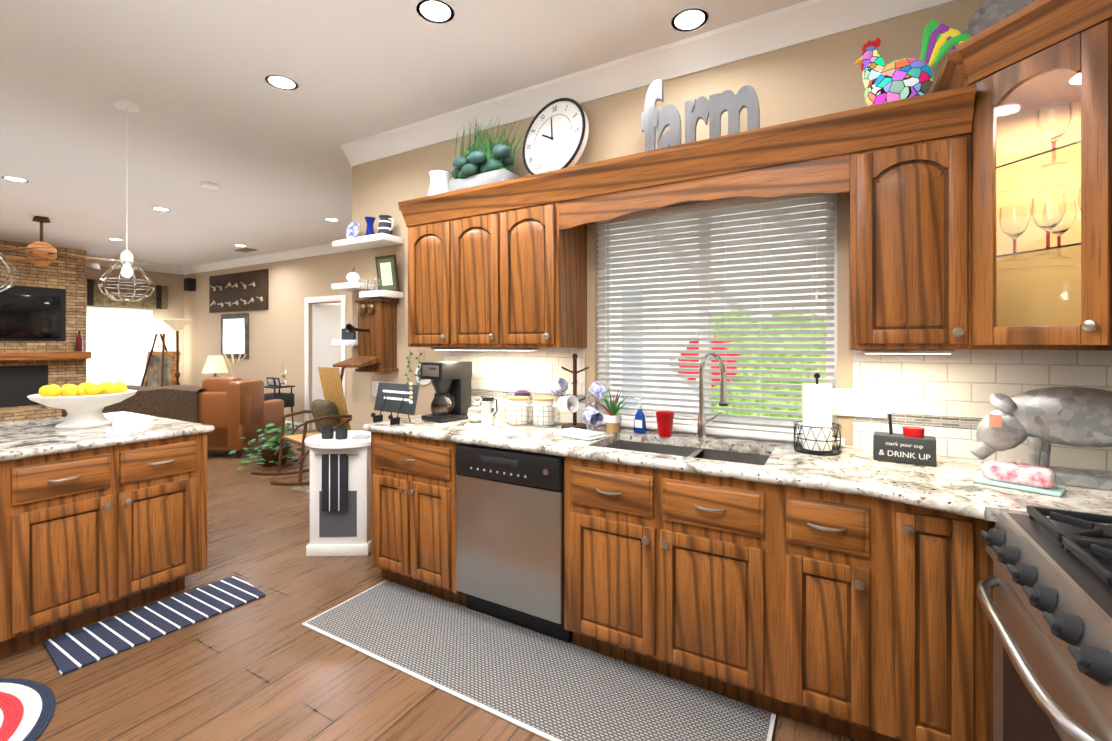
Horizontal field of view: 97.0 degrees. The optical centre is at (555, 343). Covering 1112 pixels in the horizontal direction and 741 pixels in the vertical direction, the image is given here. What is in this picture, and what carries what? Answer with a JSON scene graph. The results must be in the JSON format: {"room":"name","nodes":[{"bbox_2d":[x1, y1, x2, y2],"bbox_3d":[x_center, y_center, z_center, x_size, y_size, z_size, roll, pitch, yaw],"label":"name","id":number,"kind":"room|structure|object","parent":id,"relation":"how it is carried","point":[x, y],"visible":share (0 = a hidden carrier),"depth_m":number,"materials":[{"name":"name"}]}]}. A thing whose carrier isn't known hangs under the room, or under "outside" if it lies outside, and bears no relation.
{"room":"kitchen and living room","nodes":[
{"label":"kitchen and living room","id":0,"kind":"room"},
{"bbox_2d":[87,266,183,384],"bbox_3d":[-9.613,-0.068,6.299,0.150,2.900,8.650,0,0,30],"label":"wall","id":1,"kind":"structure","parent":0,"point":[174,283],"depth_m":9.62,"materials":[{"name":"beige paint"}]},
{"bbox_2d":[87,306,152,385],"bbox_3d":[-7.948,0.161,8.975,0.058,1.645,0.990,0,0,30],"label":"living room window","id":2,"kind":"structure","parent":1,"relation":"in","point":[119,342],"depth_m":8.94,"materials":[{"name":"white glass"}]},
{"bbox_2d":[87,279,167,308],"bbox_3d":[-7.878,-0.891,9.010,0.146,0.450,1.260,0,0,30],"label":"valance","id":3,"kind":"object","parent":1,"relation":"attached to","point":[157,298],"visible":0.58,"depth_m":8.97,"materials":[{"name":"fabric"}]},
{"bbox_2d":[87,256,178,273],"bbox_3d":[-7.867,-1.451,9.080,0.100,0.130,1.590,0,0,30],"label":"crown molding","id":4,"kind":"structure","parent":1,"relation":"attached to","point":[108,263],"depth_m":9.29,"materials":[{"name":"white"}]},
{"bbox_2d":[184,251,351,429],"bbox_3d":[-3.856,-0.067,7.887,8.240,2.900,0.150,0,0,30],"label":"wall","id":5,"kind":"structure","parent":0,"point":[276,333],"depth_m":8.26,"materials":[{"name":"beige paint"}]},
{"bbox_2d":[184,278,195,290],"bbox_3d":[-7.161,-1.156,9.623,0.180,0.240,0.138,0,0,30],"label":"wall speaker","id":6,"kind":"object","parent":5,"relation":"attached to","point":[189,284],"visible":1,"depth_m":9.57,"materials":[{"name":"black plastic"}]},
{"bbox_2d":[221,313,248,358],"bbox_3d":[-5.826,-0.141,8.915,0.900,0.810,0.031,0,0,30],"label":"framed mirror","id":7,"kind":"object","parent":5,"relation":"attached to","point":[235,335],"visible":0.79,"depth_m":8.87,"materials":[{"name":"brown wood"}]},
{"bbox_2d":[209,269,268,312],"bbox_3d":[-5.747,-0.931,8.853,1.900,0.690,0.060,0,0,30],"label":"wall art","id":8,"kind":"object","parent":5,"relation":"attached to","point":[243,291],"depth_m":8.80,"materials":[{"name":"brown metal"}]},
{"bbox_2d":[179,243,350,274],"bbox_3d":[-3.984,-1.452,7.817,8.090,0.130,0.100,0,0,30],"label":"crown molding","id":9,"kind":"structure","parent":5,"relation":"attached to","point":[323,249],"depth_m":8.37,"materials":[{"name":"white"}]},
{"bbox_2d":[285,421,303,429],"bbox_3d":[-5.730,1.329,8.870,3.950,0.110,0.015,0,0,30],"label":"baseboard","id":10,"kind":"structure","parent":5,"relation":"attached to","point":[298,424],"depth_m":8.00,"materials":[{"name":"white"}]},
{"bbox_2d":[305,295,345,430],"bbox_3d":[-3.592,0.323,7.635,0.990,2.120,0.018,0,0,30],"label":"door frame","id":11,"kind":"structure","parent":5,"relation":"attached to","point":[342,298],"depth_m":7.78,"materials":[{"name":"white"}]},
{"bbox_2d":[312,304,340,429],"bbox_3d":[-3.583,0.368,8.133,0.317,2.010,0.770,0,0,30],"label":"door leaf","id":12,"kind":"structure","parent":5,"relation":"in","point":[326,324],"depth_m":7.97,"materials":[{"name":"white"}]},
{"bbox_2d":[323,302,340,304],"bbox_3d":[-2.925,-0.116,8.793,3.010,3.000,2.350,0,0,30],"label":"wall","id":13,"kind":"structure","parent":0,"point":[339,303],"depth_m":9.33,"materials":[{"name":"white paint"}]},
{"bbox_2d":[0,0,806,266],"bbox_3d":[-4.214,-1.570,3.102,12.700,0.100,8.800,0,0,30],"label":"ceiling","id":14,"kind":"structure","parent":0,"point":[188,77],"depth_m":2.98,"materials":[{"name":"white paint"}]},
{"bbox_2d":[0,253,19,291],"bbox_3d":[-3.022,-0.894,2.587,0.276,1.253,0.275,0,0,30],"label":"pendant light","id":15,"kind":"object","parent":14,"relation":"hanging from","point":[8,271],"visible":1,"depth_m":2.66,"materials":[{"name":"white metal"}]},
{"bbox_2d":[2,176,28,182],"bbox_3d":[-4.984,-1.517,4.536,0.176,0.005,0.168,0,0,30],"label":"recessed light","id":16,"kind":"object","parent":14,"relation":"in","point":[15,179],"depth_m":4.54,"materials":[{"name":"white"}]},
{"bbox_2d":[0,216,141,269],"bbox_3d":[-6.199,-1.218,5.834,1.792,0.600,1.737,0,0,30],"label":"ceiling fan","id":17,"kind":"object","parent":14,"relation":"hanging from","point":[41,253],"visible":1,"depth_m":5.87,"materials":[{"name":"brown wood"}]},
{"bbox_2d":[97,99,154,301],"bbox_3d":[-2.717,-0.893,3.116,0.276,1.253,0.275,0,0,30],"label":"pendant light","id":18,"kind":"object","parent":14,"relation":"hanging from","point":[126,255],"visible":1,"depth_m":3.11,"materials":[{"name":"white metal"}]},
{"bbox_2d":[200,182,219,188],"bbox_3d":[-3.292,-1.503,4.682,0.159,0.029,0.159,0,0,24],"label":"ceiling vent","id":19,"kind":"object","parent":14,"relation":"in","point":[209,185],"depth_m":4.65,"materials":[{"name":"white"}]},
{"bbox_2d":[234,248,256,251],"bbox_3d":[-5.002,-1.510,7.942,0.360,0.011,0.180,0,0,30],"label":"ceiling vent","id":20,"kind":"object","parent":14,"relation":"in","point":[244,249],"depth_m":7.94,"materials":[{"name":"white metal"}]},
{"bbox_2d":[265,74,297,90],"bbox_3d":[-1.591,-1.518,2.857,0.173,0.005,0.171,0,0,30],"label":"recessed light","id":21,"kind":"object","parent":14,"relation":"in","point":[278,81],"depth_m":2.86,"materials":[{"name":"white"}]},
{"bbox_2d":[416,0,453,23],"bbox_3d":[-0.551,-1.518,2.247,0.171,0.005,0.170,0,0,30],"label":"recessed light","id":22,"kind":"object","parent":14,"relation":"in","point":[434,10],"depth_m":2.25,"materials":[{"name":"white"}]},
{"bbox_2d":[671,7,708,31],"bbox_3d":[0.625,-1.518,2.306,0.168,0.005,0.171,0,0,30],"label":"recessed light","id":23,"kind":"object","parent":14,"relation":"in","point":[690,19],"depth_m":2.30,"materials":[{"name":"white glass"}]},
{"bbox_2d":[0,428,857,740],"bbox_3d":[-3.590,1.431,4.183,12.700,0.100,11.300,0,0,30],"label":"floor","id":24,"kind":"structure","parent":0,"point":[268,666],"depth_m":2.06,"materials":[{"name":"brown wood"}]},
{"bbox_2d":[0,461,3,657],"bbox_3d":[-3.077,0.942,2.029,1.160,0.876,0.800,0,0,30],"label":"base cabinet","id":25,"kind":"object","parent":24,"relation":"on","point":[1,463],"depth_m":2.12,"materials":[{"name":"brown wood"}]},
{"bbox_2d":[0,678,55,740],"bbox_3d":[-2.245,1.372,1.550,0.940,0.013,0.940,0,0,30],"label":"braided rug","id":26,"kind":"object","parent":24,"relation":"on","point":[27,707],"visible":1,"depth_m":1.84,"materials":[{"name":"white fabric"}]},
{"bbox_2d":[0,240,91,422],"bbox_3d":[-8.441,-0.067,6.980,1.198,2.899,2.600,0,0,30],"label":"stone fireplace","id":27,"kind":"object","parent":24,"relation":"on","point":[30,366],"visible":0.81,"depth_m":7.56,"materials":[{"name":"brown brick"}]},
{"bbox_2d":[0,293,60,337],"bbox_3d":[-8.055,-0.417,7.295,0.044,0.640,1.030,0,0,30],"label":"screen","id":28,"kind":"object","parent":27,"relation":"attached to","point":[29,316],"visible":1,"depth_m":7.44,"materials":[{"name":"black glass"}]},
{"bbox_2d":[76,331,82,350],"bbox_3d":[-7.627,-0.043,7.873,0.084,0.330,0.084,0,0,30],"label":"bottle","id":29,"kind":"object","parent":27,"relation":"on","point":[79,342],"visible":1,"depth_m":7.85,"materials":[{"name":"red glass"}]},
{"bbox_2d":[4,433,206,655],"bbox_3d":[-2.675,0.942,2.727,1.160,0.876,0.810,0,0,30],"label":"base cabinet","id":30,"kind":"object","parent":24,"relation":"on","point":[89,536],"depth_m":2.38,"materials":[{"name":"brown wood"}]},
{"bbox_2d":[0,411,214,461],"bbox_3d":[-3.102,0.484,2.001,1.204,0.039,2.564,0,0,30],"label":"countertop","id":31,"kind":"structure","parent":30,"relation":"on","point":[29,438],"depth_m":2.57,"materials":[{"name":"stone"}]},
{"bbox_2d":[27,389,136,428],"bbox_3d":[-2.665,0.370,2.785,0.450,0.186,0.450,0,0,30],"label":"pedestal bowl","id":32,"kind":"object","parent":31,"relation":"on","point":[84,411],"visible":0.9,"depth_m":2.71,"materials":[{"name":"white ceramic"}]},
{"bbox_2d":[38,381,127,396],"bbox_3d":[-2.663,0.262,2.786,0.382,0.087,0.362,0,0,30],"label":"lemons","id":33,"kind":"object","parent":32,"relation":"in","point":[81,389],"visible":0.94,"depth_m":2.69,"materials":[{"name":"yellow food"}]},
{"bbox_2d":[43,575,265,674],"bbox_3d":[-1.975,1.373,2.479,0.380,0.011,0.800,0,0,36],"label":"striped rug","id":34,"kind":"object","parent":24,"relation":"on","point":[83,646],"visible":1,"depth_m":2.41,"materials":[{"name":"blue fabric"}]},
{"bbox_2d":[140,334,180,386],"bbox_3d":[-6.494,0.608,8.248,0.811,1.559,0.858,0,0,30],"label":"easel","id":35,"kind":"object","parent":24,"relation":"on","point":[160,369],"visible":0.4,"depth_m":8.14,"materials":[{"name":"brown wood"}]},
{"bbox_2d":[62,377,284,457],"bbox_3d":[-4.860,0.897,6.345,2.200,0.970,1.005,0,0,1],"label":"leather sofa","id":36,"kind":"object","parent":24,"relation":"on","point":[232,410],"visible":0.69,"depth_m":5.89,"materials":[{"name":"brown leather"}]},
{"bbox_2d":[162,319,191,384],"bbox_3d":[-5.872,0.503,7.634,0.380,1.760,0.380,0,0,30],"label":"torchiere floor lamp","id":37,"kind":"object","parent":24,"relation":"on","point":[177,325],"visible":0.75,"depth_m":7.61,"materials":[{"name":"brown metal"}]},
{"bbox_2d":[229,423,306,468],"bbox_3d":[-3.244,1.184,5.615,0.717,0.554,0.804,0,0,30],"label":"floor plant","id":38,"kind":"object","parent":24,"relation":"on","point":[267,457],"visible":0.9,"depth_m":5.53,"materials":[{"name":"green plant"}]},
{"bbox_2d":[264,385,295,430],"bbox_3d":[-4.257,1.013,7.511,0.400,0.741,0.340,0,0,30],"label":"stand","id":39,"kind":"object","parent":24,"relation":"on","point":[287,399],"visible":0.44,"depth_m":7.43,"materials":[{"name":"grey metal"}]},
{"bbox_2d":[266,377,273,385],"bbox_3d":[-4.354,0.578,7.520,0.150,0.130,0.037,0,0,18],"label":"photo frame","id":40,"kind":"object","parent":39,"relation":"on","point":[271,381],"depth_m":7.51,"materials":[{"name":"black"}]},
{"bbox_2d":[274,378,280,386],"bbox_3d":[-4.201,0.578,7.432,0.150,0.130,0.037,0,0,42],"label":"photo frame","id":41,"kind":"object","parent":39,"relation":"on","point":[277,380],"depth_m":7.42,"materials":[{"name":"black"}]},
{"bbox_2d":[280,362,286,385],"bbox_3d":[-4.207,0.462,7.598,0.110,0.360,0.110,0,0,30],"label":"oil lamp","id":42,"kind":"object","parent":39,"relation":"on","point":[283,379],"visible":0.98,"depth_m":7.57,"materials":[{"name":"clear glass"}]},
{"bbox_2d":[290,485,309,492],"bbox_3d":[-1.988,1.376,4.760,0.900,0.008,0.600,0,0,22],"label":"oriental rug","id":43,"kind":"object","parent":24,"relation":"on","point":[304,488],"visible":0.14,"depth_m":4.67,"materials":[{"name":"beige fabric"}]},
{"bbox_2d":[251,367,351,485],"bbox_3d":[-2.430,0.781,5.074,0.659,1.171,1.111,0,0,42],"label":"rocking chair","id":44,"kind":"object","parent":24,"relation":"on","point":[331,382],"visible":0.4,"depth_m":5.04,"materials":[{"name":"brown wood"}]},
{"bbox_2d":[310,399,340,432],"bbox_3d":[-2.393,0.762,5.115,0.400,0.354,0.194,0,0,42],"label":"chair pillow","id":45,"kind":"object","parent":44,"relation":"on","point":[320,407],"visible":0.77,"depth_m":5.00,"materials":[{"name":"fabric"}]},
{"bbox_2d":[305,430,370,555],"bbox_3d":[-1.428,1.010,3.388,0.540,0.740,0.540,0,0,30],"label":"stand","id":46,"kind":"object","parent":24,"relation":"on","point":[340,497],"visible":0.79,"depth_m":3.21,"materials":[{"name":"white painted wood"}]},
{"bbox_2d":[322,426,369,439],"bbox_3d":[-1.424,0.602,3.323,0.320,0.075,0.089,0,0,2],"label":"mugs","id":47,"kind":"object","parent":46,"relation":"on","point":[341,433],"visible":1,"depth_m":3.30,"materials":[{"name":"black ceramic"}]},
{"bbox_2d":[456,443,571,642],"bbox_3d":[-0.171,0.944,2.476,0.620,0.872,0.324,0,0,30],"label":"dishwasher","id":48,"kind":"object","parent":24,"relation":"on","point":[510,536],"visible":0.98,"depth_m":2.33,"materials":[{"name":"silver metal"}]},
{"bbox_2d":[302,580,775,740],"bbox_3d":[-0.216,1.373,2.116,2.080,0.011,0.517,0,0,30],"label":"runner rug","id":49,"kind":"object","parent":24,"relation":"on","point":[546,687],"visible":1,"depth_m":2.02,"materials":[{"name":"grey fabric"}]},
{"bbox_2d":[371,432,995,740],"bbox_3d":[0.517,0.942,2.250,3.348,0.874,0.660,0,0,30],"label":"base cabinet","id":50,"kind":"object","parent":24,"relation":"on","point":[860,618],"visible":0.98,"depth_m":1.79,"materials":[{"name":"brown wood"}]},
{"bbox_2d":[363,413,1111,525],"bbox_3d":[0.479,0.484,2.233,3.398,0.039,0.731,0,0,30],"label":"countertop","id":51,"kind":"structure","parent":50,"relation":"on","point":[948,485],"depth_m":1.87,"materials":[{"name":"stone"}]},
{"bbox_2d":[371,382,419,424],"bbox_3d":[-0.966,0.341,2.894,0.380,0.247,0.171,0,0,30],"label":"sign","id":52,"kind":"object","parent":51,"relation":"on","point":[396,398],"visible":1,"depth_m":2.90,"materials":[{"name":"grey"}]},
{"bbox_2d":[421,361,471,422],"bbox_3d":[-0.665,0.286,3.017,0.216,0.355,0.249,0,0,38],"label":"coffee maker","id":53,"kind":"object","parent":51,"relation":"on","point":[451,384],"visible":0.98,"depth_m":2.96,"materials":[{"name":"black plastic"}]},
{"bbox_2d":[467,398,481,422],"bbox_3d":[-0.466,0.391,2.914,0.120,0.145,0.120,0,0,30],"label":"glass jar","id":54,"kind":"object","parent":51,"relation":"on","point":[474,413],"visible":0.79,"depth_m":2.87,"materials":[{"name":"white"}]},
{"bbox_2d":[481,396,497,424],"bbox_3d":[-0.385,0.385,2.845,0.120,0.158,0.076,0,0,30],"label":"milk bottle","id":55,"kind":"object","parent":51,"relation":"on","point":[488,412],"visible":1,"depth_m":2.82,"materials":[{"name":"white ceramic"}]},
{"bbox_2d":[514,389,529,420],"bbox_3d":[-0.203,0.370,2.970,0.098,0.188,0.098,0,0,30],"label":"candle jar","id":56,"kind":"object","parent":51,"relation":"on","point":[522,392],"visible":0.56,"depth_m":2.94,"materials":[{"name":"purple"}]},
{"bbox_2d":[500,402,559,427],"bbox_3d":[-0.145,0.402,2.810,0.313,0.122,0.155,0,0,12],"label":"wire basket","id":57,"kind":"object","parent":51,"relation":"on","point":[529,424],"visible":0.71,"depth_m":2.75,"materials":[{"name":"grey metal"}]},
{"bbox_2d":[507,396,527,424],"bbox_3d":[-0.219,0.381,2.826,0.120,0.149,0.120,0,0,30],"label":"canister","id":58,"kind":"object","parent":57,"relation":"in","point":[517,400],"visible":0.9,"depth_m":2.78,"materials":[{"name":"white ceramic"}]},
{"bbox_2d":[533,397,553,425],"bbox_3d":[-0.072,0.381,2.795,0.120,0.149,0.120,0,0,30],"label":"canister","id":59,"kind":"object","parent":57,"relation":"in","point":[544,401],"visible":0.96,"depth_m":2.75,"materials":[{"name":"white ceramic"}]},
{"bbox_2d":[549,353,607,430],"bbox_3d":[0.090,0.259,2.668,0.377,0.413,0.260,0,0,30],"label":"mug tree","id":60,"kind":"object","parent":51,"relation":"on","point":[592,416],"visible":1,"depth_m":2.65,"materials":[{"name":"white ceramic"}]},
{"bbox_2d":[554,427,606,440],"bbox_3d":[0.121,0.451,2.472,0.240,0.024,0.140,0,0,45],"label":"dish towel","id":61,"kind":"object","parent":51,"relation":"on","point":[581,434],"visible":0.98,"depth_m":2.43,"materials":[{"name":"white fabric"}]},
{"bbox_2d":[597,387,626,432],"bbox_3d":[0.302,0.346,2.594,0.166,0.235,0.175,0,0,30],"label":"succulent pot","id":62,"kind":"object","parent":51,"relation":"on","point":[612,418],"visible":0.98,"depth_m":2.57,"materials":[{"name":"brown"}]},
{"bbox_2d":[634,398,645,433],"bbox_3d":[0.435,0.372,2.556,0.068,0.182,0.042,0,0,30],"label":"dish soap","id":63,"kind":"object","parent":51,"relation":"on","point":[639,424],"visible":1,"depth_m":2.54,"materials":[{"name":"blue plastic"}]},
{"bbox_2d":[656,411,674,436],"bbox_3d":[0.547,0.403,2.469,0.096,0.120,0.096,0,0,30],"label":"cup","id":64,"kind":"object","parent":51,"relation":"on","point":[664,422],"visible":1,"depth_m":2.44,"materials":[{"name":"red plastic"}]},
{"bbox_2d":[696,352,727,438],"bbox_3d":[0.755,0.251,2.370,0.173,0.424,0.214,0,0,30],"label":"faucet","id":65,"kind":"object","parent":51,"relation":"on","point":[702,421],"visible":1,"depth_m":2.40,"materials":[{"name":"silver metal"}]},
{"bbox_2d":[793,373,841,455],"bbox_3d":[1.126,0.294,2.123,0.184,0.338,0.184,0,0,30],"label":"paper towel holder","id":66,"kind":"object","parent":51,"relation":"on","point":[817,425],"visible":1,"depth_m":2.08,"materials":[{"name":"white paper"}]},
{"bbox_2d":[873,406,935,466],"bbox_3d":[1.376,0.357,1.945,0.200,0.212,0.100,0,0,36],"label":"box","id":67,"kind":"object","parent":51,"relation":"on","point":[912,436],"visible":1,"depth_m":1.91,"materials":[{"name":"grey"}]},
{"bbox_2d":[879,450,929,459],"bbox_3d":[1.345,0.429,1.902,0.162,0.021,0.001,0,0,33],"label":"lettering","id":68,"kind":"object","parent":67,"relation":"attached to","point":[905,454],"visible":1,"depth_m":1.90,"materials":[{"name":"white paint"}]},
{"bbox_2d":[889,443,922,448],"bbox_3d":[1.345,0.392,1.902,0.117,0.018,0.001,0,0,38],"label":"lettering","id":69,"kind":"object","parent":67,"relation":"attached to","point":[907,446],"visible":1,"depth_m":1.90,"materials":[{"name":"white paint"}]},
{"bbox_2d":[972,459,1065,496],"bbox_3d":[1.498,0.418,1.597,0.110,0.089,0.210,0,0,-38],"label":"butter dish","id":70,"kind":"object","parent":51,"relation":"on","point":[1016,474],"visible":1,"depth_m":1.57,"materials":[{"name":"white ceramic"}]},
{"bbox_2d":[969,387,1111,490],"bbox_3d":[1.714,0.303,1.653,0.501,0.320,0.120,0,0,38],"label":"statue","id":71,"kind":"object","parent":51,"relation":"on","point":[1041,420],"visible":0.88,"depth_m":1.65,"materials":[{"name":"grey"}]},
{"bbox_2d":[977,505,1111,740],"bbox_3d":[1.272,0.906,0.914,0.686,0.945,0.760,0,0,30],"label":"range","id":72,"kind":"object","parent":24,"relation":"on","point":[1048,610],"visible":1,"depth_m":1.04,"materials":[{"name":"silver metal"}]},
{"bbox_3d":[-5.227,1.103,7.551,0.560,0.560,0.560,0,0,30],"label":"end table","id":73,"kind":"object","parent":24,"relation":"on","visible":0},
{"bbox_2d":[202,356,227,376],"bbox_3d":[-5.227,0.502,7.551,0.340,0.640,0.340,0,0,30],"label":"table lamp","id":74,"kind":"object","parent":73,"relation":"on","point":[215,364],"visible":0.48,"depth_m":7.46,"materials":[{"name":"beige fabric"}]},
{"bbox_2d":[222,354,245,376],"bbox_3d":[-4.952,0.490,7.577,0.325,0.664,0.330,0,0,30],"label":"dried grass","id":75,"kind":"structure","parent":73,"relation":"on","point":[229,365],"depth_m":7.55,"materials":[{"name":"beige plant"}]},
{"bbox_2d":[352,0,984,455],"bbox_3d":[0.307,-0.070,2.844,4.310,2.900,0.150,0,0,30],"label":"wall","id":76,"kind":"structure","parent":0,"point":[816,78],"depth_m":2.59,"materials":[{"name":"beige paint"}]},
{"bbox_2d":[333,298,397,372],"bbox_3d":[-1.362,-0.060,3.518,0.390,0.523,0.345,0,0,30],"label":"wall phone","id":77,"kind":"object","parent":76,"relation":"attached to","point":[376,329],"visible":1,"depth_m":3.52,"materials":[{"name":"brown wood"}]},
{"bbox_2d":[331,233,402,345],"bbox_3d":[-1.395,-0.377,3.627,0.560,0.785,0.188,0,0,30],"label":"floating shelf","id":78,"kind":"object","parent":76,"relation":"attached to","point":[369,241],"visible":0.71,"depth_m":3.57,"materials":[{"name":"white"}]},
{"bbox_2d":[342,328,355,339],"bbox_3d":[-1.570,-0.074,3.724,0.140,0.085,0.020,0,0,30],"label":"sign","id":79,"kind":"object","parent":78,"relation":"on","point":[346,336],"visible":0.67,"depth_m":3.71,"materials":[{"name":"grey"}]},
{"bbox_2d":[346,267,359,281],"bbox_3d":[-1.526,-0.513,3.699,0.097,0.121,0.098,0,0,30],"label":"apple","id":80,"kind":"object","parent":78,"relation":"on","point":[353,276],"visible":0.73,"depth_m":3.67,"materials":[{"name":"white ceramic"}]},
{"bbox_2d":[346,221,359,238],"bbox_3d":[-1.519,-0.848,3.712,0.150,0.154,0.070,0,0,30],"label":"plate","id":81,"kind":"object","parent":78,"relation":"on","point":[353,228],"visible":0.88,"depth_m":3.71,"materials":[{"name":"white ceramic"}]},
{"bbox_2d":[360,278,379,290],"bbox_3d":[-1.340,-0.422,3.531,0.142,0.090,0.096,0,0,30],"label":"books","id":82,"kind":"object","parent":78,"relation":"on","point":[372,284],"visible":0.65,"depth_m":3.51,"materials":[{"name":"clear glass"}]},
{"bbox_2d":[364,217,375,235],"bbox_3d":[-1.362,-0.847,3.604,0.080,0.150,0.080,0,0,30],"label":"vase","id":83,"kind":"object","parent":78,"relation":"on","point":[370,227],"visible":0.83,"depth_m":3.58,"materials":[{"name":"blue ceramic"}]},
{"bbox_2d":[378,215,392,234],"bbox_3d":[-1.210,-0.842,3.517,0.130,0.140,0.100,0,0,30],"label":"pitcher","id":84,"kind":"object","parent":78,"relation":"on","point":[385,224],"visible":0.81,"depth_m":3.49,"materials":[{"name":"ceramic"}]},
{"bbox_2d":[375,254,399,290],"bbox_3d":[-1.223,-0.506,3.565,0.204,0.261,0.047,0,0,30],"label":"picture frame","id":85,"kind":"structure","parent":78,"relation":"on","point":[387,272],"depth_m":3.55,"materials":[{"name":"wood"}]},
{"bbox_2d":[372,381,391,396],"bbox_3d":[-1.306,0.341,3.681,0.210,0.120,0.008,0,0,30],"label":"light switch","id":86,"kind":"object","parent":76,"relation":"attached to","point":[375,384],"depth_m":3.71,"materials":[{"name":"white plastic"}]},
{"bbox_2d":[415,351,430,384],"bbox_3d":[-0.928,0.168,3.455,0.156,0.240,0.013,0,0,30],"label":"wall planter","id":87,"kind":"object","parent":76,"relation":"attached to","point":[424,381],"visible":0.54,"depth_m":3.46,"materials":[{"name":"white ceramic"}]},
{"bbox_2d":[405,349,421,384],"bbox_3d":[-1.008,0.165,3.480,0.162,0.250,0.025,0,0,30],"label":"ivy","id":88,"kind":"object","parent":87,"relation":"attached to","point":[418,366],"visible":0.96,"depth_m":3.48,"materials":[{"name":"green plant"}]},
{"bbox_2d":[402,192,457,347],"bbox_3d":[-0.669,-0.425,3.117,0.427,0.890,0.348,0,0,30],"label":"upper cabinet","id":89,"kind":"object","parent":76,"relation":"attached to","point":[431,222],"depth_m":2.95,"materials":[{"name":"brown wood"}]},
{"bbox_2d":[427,169,451,195],"bbox_3d":[-0.734,-0.979,3.202,0.168,0.251,0.218,0,0,30],"label":"pitcher","id":90,"kind":"object","parent":89,"relation":"on","point":[439,180],"visible":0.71,"depth_m":3.12,"materials":[{"name":"white ceramic"}]},
{"bbox_2d":[449,118,526,191],"bbox_3d":[-0.423,-1.113,2.958,0.526,0.518,0.264,0,0,30],"label":"planter box","id":91,"kind":"object","parent":89,"relation":"on","point":[476,167],"visible":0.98,"depth_m":2.90,"materials":[{"name":"metal"}]},
{"bbox_2d":[458,180,509,350],"bbox_3d":[-0.382,-0.425,2.951,0.478,0.890,0.348,0,0,30],"label":"upper cabinet","id":92,"kind":"object","parent":76,"relation":"attached to","point":[499,266],"depth_m":2.76,"materials":[{"name":"brown wood"}]},
{"bbox_2d":[510,172,589,350],"bbox_3d":[-0.094,-0.425,2.786,0.427,0.890,0.348,0,0,30],"label":"upper cabinet","id":93,"kind":"object","parent":76,"relation":"attached to","point":[550,211],"depth_m":2.60,"materials":[{"name":"brown wood"}]},
{"bbox_2d":[522,98,588,174],"bbox_3d":[-0.018,-1.077,2.821,0.468,0.660,0.142,0,0,40],"label":"clock","id":94,"kind":"object","parent":93,"relation":"on","point":[553,137],"visible":0.81,"depth_m":2.80,"materials":[{"name":"white painted face"},{"name":"black plastic"}]},
{"bbox_2d":[341,0,959,166],"bbox_3d":[0.145,-1.455,2.794,4.280,0.130,0.100,0,0,30],"label":"crown molding","id":95,"kind":"structure","parent":76,"relation":"attached to","point":[794,24],"depth_m":2.56,"materials":[{"name":"white wood"}]},
{"bbox_2d":[599,194,844,445],"bbox_3d":[0.760,-0.135,2.539,1.260,1.170,0.145,0,0,30],"label":"window","id":96,"kind":"structure","parent":76,"relation":"in","point":[737,432],"depth_m":2.51,"materials":[{"name":"white"}]},
{"bbox_2d":[596,194,834,435],"bbox_3d":[0.747,-0.151,2.516,1.180,1.134,0.053,0,0,30],"label":"window blinds","id":97,"kind":"object","parent":96,"relation":"attached to","point":[703,210],"visible":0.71,"depth_m":2.47,"materials":[{"name":"white plastic"}]},
{"bbox_2d":[444,347,1111,472],"bbox_3d":[0.681,0.243,2.535,3.348,0.443,0.007,0,0,30],"label":"tile backsplash","id":98,"kind":"structure","parent":76,"relation":"attached to","point":[943,399],"depth_m":2.02,"materials":[{"name":"white tile"}]},
{"bbox_2d":[542,364,552,383],"bbox_3d":[-0.054,0.180,2.950,0.075,0.120,0.008,0,0,30],"label":"switch plate","id":99,"kind":"object","parent":98,"relation":"attached to","point":[547,369],"depth_m":2.95,"materials":[{"name":"white plastic"}]},
{"bbox_2d":[832,388,886,417],"bbox_3d":[1.326,0.259,2.155,0.201,0.120,0.008,0,0,30],"label":"switch plate","id":100,"kind":"object","parent":98,"relation":"attached to","point":[860,403],"depth_m":2.15,"materials":[{"name":"white plastic"}]},
{"bbox_2d":[846,84,975,351],"bbox_3d":[1.370,-0.426,1.942,0.363,0.890,0.348,0,0,30],"label":"upper cabinet","id":101,"kind":"object","parent":76,"relation":"attached to","point":[908,162],"depth_m":1.79,"materials":[{"name":"brown wood"}]},
{"bbox_2d":[854,18,971,105],"bbox_3d":[1.399,-0.998,1.932,0.400,0.501,0.125,0,0,30],"label":"rooster figurine","id":102,"kind":"object","parent":101,"relation":"on","point":[904,78],"visible":0.83,"depth_m":1.90,"materials":[{"name":"multicoloured ceramic"}]},
{"bbox_2d":[641,79,759,151],"bbox_3d":[0.666,-1.066,2.321,0.546,0.457,0.024,0,0,30],"label":"sign","id":103,"kind":"object","parent":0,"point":[714,108],"visible":0.65,"depth_m":2.32,"materials":[{"name":"metal"}]},
{"bbox_3d":[0.688,-0.072,-0.960,0.150,2.900,6.360,0,0,30],"label":"wall","id":104,"kind":"structure","parent":0,"visible":0},
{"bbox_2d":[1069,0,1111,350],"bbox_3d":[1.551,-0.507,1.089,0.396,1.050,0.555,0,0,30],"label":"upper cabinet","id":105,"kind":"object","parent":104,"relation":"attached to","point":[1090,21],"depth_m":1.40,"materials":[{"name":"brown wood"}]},
{"bbox_2d":[962,0,1036,36],"bbox_3d":[1.701,-1.206,1.838,0.280,0.335,0.202,0,0,30],"label":"platter","id":106,"kind":"object","parent":105,"relation":"on","point":[987,14],"visible":0.27,"depth_m":1.91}
]}

